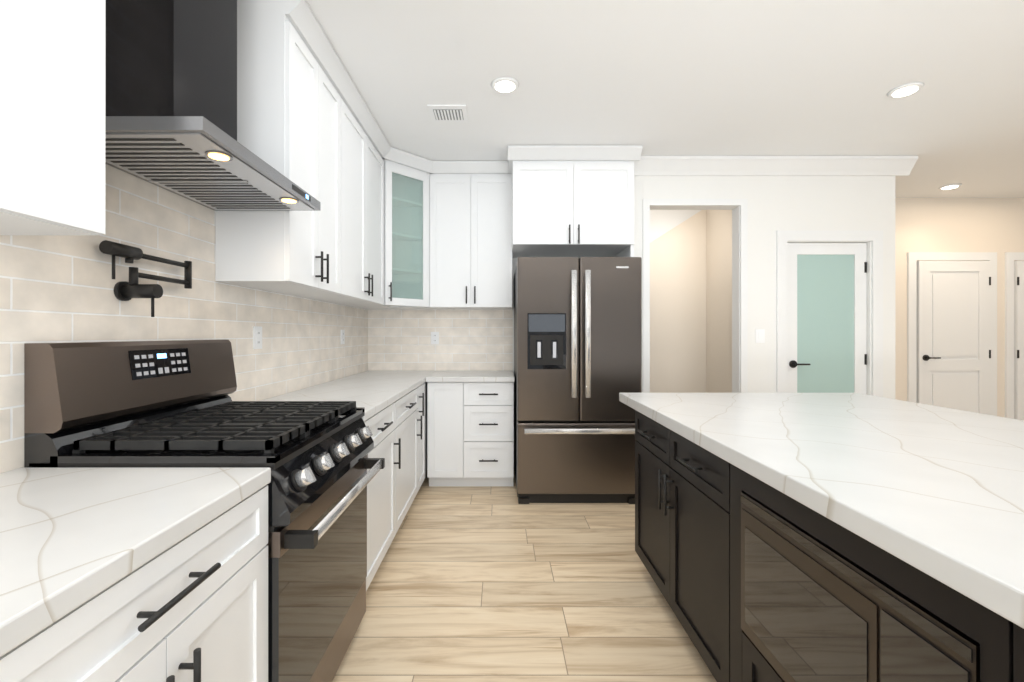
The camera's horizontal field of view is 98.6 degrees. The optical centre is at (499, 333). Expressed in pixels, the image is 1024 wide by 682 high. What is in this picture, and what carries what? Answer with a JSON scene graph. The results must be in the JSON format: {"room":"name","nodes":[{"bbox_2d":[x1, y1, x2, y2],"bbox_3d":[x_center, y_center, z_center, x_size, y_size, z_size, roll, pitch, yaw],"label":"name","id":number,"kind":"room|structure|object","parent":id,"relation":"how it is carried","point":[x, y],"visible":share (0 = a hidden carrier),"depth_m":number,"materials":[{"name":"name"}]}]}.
{"room":"kitchen","nodes":[
{"label":"kitchen","id":0,"kind":"room"},
{"bbox_2d":[332,470,716,681],"bbox_3d":[2.700,1.290,1.500,8.500,0.060,10.200,0,0,0],"label":"floor","id":1,"kind":"structure","parent":0,"point":[484,584],"depth_m":2.06,"materials":[{"name":"brown wood"}]},
{"bbox_2d":[0,480,270,681],"bbox_3d":[-0.921,0.824,0.763,0.642,0.872,0.758,0,0,0],"label":"base cabinet","id":2,"kind":"object","parent":1,"relation":"on","point":[133,574],"depth_m":0.82,"materials":[{"name":"white wood"}]},
{"bbox_2d":[0,468,270,647],"bbox_3d":[-0.917,0.366,0.291,0.649,0.040,1.702,0,0,0],"label":"countertop","id":3,"kind":"structure","parent":2,"relation":"on","point":[65,533],"depth_m":0.82,"materials":[{"name":"white stone"}]},
{"bbox_2d":[24,340,384,681],"bbox_3d":[-0.869,0.642,1.530,0.747,1.235,0.762,0,0,0],"label":"range","id":4,"kind":"object","parent":1,"relation":"on","point":[146,404],"visible":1,"depth_m":1.33,"materials":[{"name":"black metal"}]},
{"bbox_2d":[363,399,400,590],"bbox_3d":[-0.921,0.824,2.250,0.642,0.872,0.665,0,0,0],"label":"base cabinet","id":5,"kind":"object","parent":1,"relation":"on","point":[384,490],"depth_m":2.30,"materials":[{"name":"white wood"}]},
{"bbox_2d":[261,371,432,418],"bbox_3d":[-0.917,0.366,3.030,0.649,0.040,2.224,0,0,0],"label":"countertop","id":6,"kind":"structure","parent":5,"relation":"on","point":[371,390],"depth_m":2.73,"materials":[{"name":"white stone"}]},
{"bbox_2d":[401,383,420,523],"bbox_3d":[-0.921,0.824,2.870,0.642,0.872,0.806,0,0,0],"label":"base cabinet","id":7,"kind":"object","parent":1,"relation":"on","point":[409,400],"depth_m":2.92,"materials":[{"name":"white wood"}]},
{"bbox_2d":[417,379,436,492],"bbox_3d":[-0.885,0.824,3.357,0.714,0.872,0.400,0,0,0],"label":"base cabinet","id":8,"kind":"object","parent":1,"relation":"on","point":[425,392],"depth_m":3.51,"materials":[{"name":"white wood"}]},
{"bbox_2d":[433,379,464,485],"bbox_3d":[-0.457,0.824,3.809,0.326,0.872,0.665,0,0,0],"label":"base cabinet","id":9,"kind":"object","parent":1,"relation":"on","point":[448,428],"depth_m":3.54,"materials":[{"name":"white wood"}]},
{"bbox_2d":[465,379,514,485],"bbox_3d":[-0.120,0.824,3.840,0.463,0.872,0.605,0,0,0],"label":"base cabinet","id":10,"kind":"object","parent":1,"relation":"on","point":[489,407],"depth_m":3.54,"materials":[{"name":"white wood"}]},
{"bbox_2d":[425,371,512,382],"bbox_3d":[-0.238,0.366,3.827,0.709,0.040,0.630,0,0,0],"label":"countertop","id":11,"kind":"structure","parent":10,"relation":"on","point":[469,376],"depth_m":3.56,"materials":[{"name":"white stone"}]},
{"bbox_2d":[514,257,641,503],"bbox_3d":[0.586,0.347,3.643,0.918,1.826,0.954,0,0,0],"label":"fridge","id":12,"kind":"object","parent":1,"relation":"on","point":[577,345],"visible":0.83,"depth_m":3.23,"materials":[{"name":"black metal"}]},
{"bbox_2d":[627,405,1023,681],"bbox_3d":[1.226,0.829,0.727,1.088,0.862,3.248,0,0,0],"label":"kitchen island","id":13,"kind":"object","parent":1,"relation":"on","point":[819,537],"depth_m":1.10,"materials":[{"name":"wood"}]},
{"bbox_2d":[619,393,1023,620],"bbox_3d":[1.395,0.371,0.871,1.390,0.050,3.440,0,0,0],"label":"island countertop","id":14,"kind":"structure","parent":13,"relation":"on","point":[942,488],"depth_m":1.17,"materials":[{"name":"white stone"}]},
{"bbox_2d":[512,210,731,392],"bbox_3d":[1.000,-0.110,4.395,4.500,2.740,1.050,0,0,0],"label":"wall","id":15,"kind":"structure","parent":0,"point":[690,304],"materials":[{"name":"beige paint"}]},
{"bbox_2d":[215,0,338,295],"bbox_3d":[-1.081,-0.853,2.263,0.322,1.246,0.685,0,0,0],"label":"upper cabinet","id":16,"kind":"object","parent":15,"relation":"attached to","point":[288,79],"depth_m":1.92,"materials":[{"name":"white wood"}]},
{"bbox_2d":[299,68,394,307],"bbox_3d":[-1.056,-0.853,3.024,0.372,1.246,1.074,0,0,0],"label":"upper cabinet","id":17,"kind":"object","parent":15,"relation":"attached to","point":[387,226],"depth_m":2.97,"materials":[{"name":"white wood"}]},
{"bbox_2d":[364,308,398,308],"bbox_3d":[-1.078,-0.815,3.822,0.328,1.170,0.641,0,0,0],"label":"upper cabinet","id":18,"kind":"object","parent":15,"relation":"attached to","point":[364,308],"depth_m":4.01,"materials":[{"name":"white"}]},
{"bbox_2d":[391,160,430,299],"bbox_3d":[-0.769,-0.829,3.662,0.314,1.075,0.315,0,0,0],"label":"upper cabinet","id":19,"kind":"object","parent":15,"relation":"attached to","point":[410,179],"depth_m":3.75,"materials":[{"name":"white"}]},
{"bbox_2d":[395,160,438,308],"bbox_3d":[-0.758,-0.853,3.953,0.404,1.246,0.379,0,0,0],"label":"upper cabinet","id":20,"kind":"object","parent":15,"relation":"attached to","point":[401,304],"depth_m":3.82,"materials":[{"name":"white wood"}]},
{"bbox_2d":[368,298,512,370],"bbox_3d":[-0.562,0.030,4.147,1.364,0.740,0.006,0,0,0],"label":"backsplash","id":21,"kind":"structure","parent":15,"relation":"attached to","point":[469,339],"depth_m":4.14,"materials":[{"name":"tile"}]},
{"bbox_2d":[431,332,438,343],"bbox_3d":[-0.613,0.040,4.140,0.075,0.115,0.008,0,0,0],"label":"electrical outlet","id":22,"kind":"object","parent":21,"relation":"attached to","point":[434,337],"visible":1,"depth_m":4.14,"materials":[{"name":"white plastic"}]},
{"bbox_2d":[435,160,514,308],"bbox_3d":[-0.280,-0.853,3.953,0.777,1.246,0.379,0,0,0],"label":"upper cabinet","id":23,"kind":"object","parent":15,"relation":"attached to","point":[473,254],"depth_m":3.83,"materials":[{"name":"white wood"}]},
{"bbox_2d":[511,148,638,257],"bbox_3d":[0.590,-1.096,3.832,0.976,0.760,0.620,0,0,0],"label":"upper cabinet","id":24,"kind":"object","parent":15,"relation":"attached to","point":[566,202],"depth_m":3.53,"materials":[{"name":"white wood"}]},
{"bbox_2d":[650,210,700,242],"bbox_3d":[1.710,-1.097,4.792,1.084,0.738,0.012,0,0,0],"label":"ceiling","id":25,"kind":"structure","parent":15,"relation":"attached to","point":[662,222],"depth_m":4.79,"materials":[{"name":"white paint"}]},
{"bbox_2d":[306,0,1023,197],"bbox_3d":[2.700,-1.505,1.500,8.500,0.050,10.200,0,0,0],"label":"ceiling","id":26,"kind":"structure","parent":0,"point":[738,77],"depth_m":2.54,"materials":[{"name":"white paint"}]},
{"bbox_2d":[427,105,467,122],"bbox_3d":[-0.345,-1.473,2.955,0.250,0.012,0.230,0,0,0],"label":"ceiling vent","id":27,"kind":"object","parent":26,"relation":"in","point":[448,113],"visible":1,"depth_m":2.94,"materials":[{"name":"white metal"}]},
{"bbox_2d":[491,77,518,93],"bbox_3d":[0.030,-1.472,2.615,0.170,0.013,0.170,0,0,0],"label":"recessed light","id":28,"kind":"object","parent":26,"relation":"in","point":[504,85],"visible":1,"depth_m":2.60,"materials":[{"name":"white plastic"}]},
{"bbox_2d":[887,82,923,97],"bbox_3d":[2.457,-1.472,2.669,0.170,0.013,0.170,0,0,0],"label":"recessed light","id":29,"kind":"object","parent":26,"relation":"in","point":[907,89],"visible":0.98,"depth_m":2.65,"materials":[{"name":"white plastic"}]},
{"bbox_2d":[938,183,961,189],"bbox_3d":[4.515,-1.472,4.415,0.170,0.013,0.170,0,0,0],"label":"recessed light","id":30,"kind":"object","parent":26,"relation":"in","point":[949,186],"visible":1,"depth_m":4.39,"materials":[{"name":"white plastic"}]},
{"bbox_2d":[634,176,894,398],"bbox_3d":[2.228,-0.110,3.810,2.285,2.740,0.120,0,0,0],"label":"wall","id":31,"kind":"structure","parent":0,"point":[821,203],"depth_m":3.73,"materials":[{"name":"white paint"}]},
{"bbox_2d":[643,199,747,392],"bbox_3d":[1.657,0.058,3.741,0.885,2.405,0.018,0,0,0],"label":"trim","id":32,"kind":"structure","parent":31,"relation":"attached to","point":[740,298],"depth_m":3.73,"materials":[{"name":"white"}]},
{"bbox_2d":[756,329,764,342],"bbox_3d":[2.216,0.020,3.745,0.075,0.115,0.008,0,0,0],"label":"light switch","id":33,"kind":"object","parent":31,"relation":"attached to","point":[760,335],"visible":1,"depth_m":3.74,"materials":[{"name":"white plastic"}]},
{"bbox_2d":[634,156,917,176],"bbox_3d":[2.260,-1.411,3.701,2.420,0.135,0.101,0,0,0],"label":"crown molding","id":34,"kind":"structure","parent":31,"relation":"attached to","point":[895,166],"depth_m":3.63,"materials":[{"name":"white wood"}]},
{"bbox_2d":[787,243,866,394],"bbox_3d":[2.801,0.234,3.770,0.695,2.029,0.090,0,0,0],"label":"pantry door","id":35,"kind":"structure","parent":31,"relation":"in","point":[826,317],"depth_m":3.79,"materials":[{"name":"white"}]},
{"bbox_2d":[776,231,882,396],"bbox_3d":[2.801,0.193,3.741,0.897,2.135,0.018,0,0,0],"label":"trim","id":36,"kind":"structure","parent":31,"relation":"attached to","point":[876,237],"depth_m":3.73,"materials":[{"name":"white"}]},
{"bbox_2d":[895,198,1023,416],"bbox_3d":[5.100,-0.110,4.860,3.700,2.740,0.120,0,0,0],"label":"wall","id":37,"kind":"structure","parent":0,"point":[959,225],"depth_m":4.80,"materials":[{"name":"beige paint"}]},
{"bbox_2d":[907,252,996,415],"bbox_3d":[4.922,0.188,4.791,0.961,2.145,0.018,0,0,0],"label":"trim","id":38,"kind":"structure","parent":37,"relation":"attached to","point":[912,257],"depth_m":4.78,"materials":[{"name":"white wood"}]},
{"bbox_2d":[917,261,990,414],"bbox_3d":[4.925,0.229,4.753,0.769,2.038,0.090,0,0,0],"label":"door","id":39,"kind":"structure","parent":37,"relation":"in","point":[953,336],"depth_m":4.77,"materials":[{"name":"white wood"}]},
{"bbox_2d":[1005,252,1023,418],"bbox_3d":[5.985,0.188,4.791,0.960,2.145,0.018,0,0,0],"label":"trim","id":40,"kind":"structure","parent":37,"relation":"attached to","point":[1010,257],"depth_m":4.78,"materials":[{"name":"white"}]},
{"bbox_2d":[1014,261,1023,420],"bbox_3d":[5.983,0.229,4.753,0.768,2.038,0.090,0,0,0],"label":"door","id":41,"kind":"structure","parent":37,"relation":"in","point":[1018,340],"depth_m":4.76,"materials":[{"name":"white wood"}]},
{"bbox_3d":[-1.310,-0.110,0.335,0.120,2.740,7.870,0,0,0],"label":"wall","id":42,"kind":"structure","parent":0,"visible":0},
{"bbox_2d":[0,0,104,234],"bbox_3d":[-1.081,-0.853,0.736,0.322,1.246,0.585,0,0,0],"label":"upper cabinet","id":43,"kind":"object","parent":42,"relation":"attached to","point":[52,117],"visible":1,"depth_m":0.89,"materials":[{"name":"white wood"}]},
{"bbox_2d":[0,164,367,472],"bbox_3d":[-1.247,-0.535,1.575,0.006,1.870,5.150,0,0,0],"label":"backsplash","id":44,"kind":"structure","parent":42,"relation":"attached to","point":[56,288],"depth_m":1.59,"materials":[{"name":"tile"}]},
{"bbox_2d":[99,240,191,316],"bbox_3d":[-1.184,-0.171,1.528,0.118,0.231,0.367,0,0,0],"label":"pot filler","id":45,"kind":"object","parent":44,"relation":"attached to","point":[129,290],"visible":1,"depth_m":1.44,"materials":[{"name":"black metal"}]},
{"bbox_2d":[253,326,261,348],"bbox_3d":[-1.240,0.020,2.254,0.008,0.115,0.075,0,0,0],"label":"electrical outlet","id":46,"kind":"object","parent":44,"relation":"attached to","point":[257,337],"visible":1,"depth_m":2.25,"materials":[{"name":"white plastic"}]},
{"bbox_2d":[341,330,344,343],"bbox_3d":[-1.240,0.025,3.470,0.008,0.115,0.075,0,0,0],"label":"electrical outlet","id":47,"kind":"object","parent":44,"relation":"attached to","point":[342,336],"visible":1,"depth_m":3.47,"materials":[{"name":"white plastic"}]},
{"bbox_2d":[105,0,320,210],"bbox_3d":[-1.010,-1.002,1.534,0.463,0.950,0.757,0,0,0],"label":"range hood","id":48,"kind":"object","parent":42,"relation":"attached to","point":[170,95],"visible":0.94,"depth_m":1.38,"materials":[{"name":"silver metal"}]}
]}

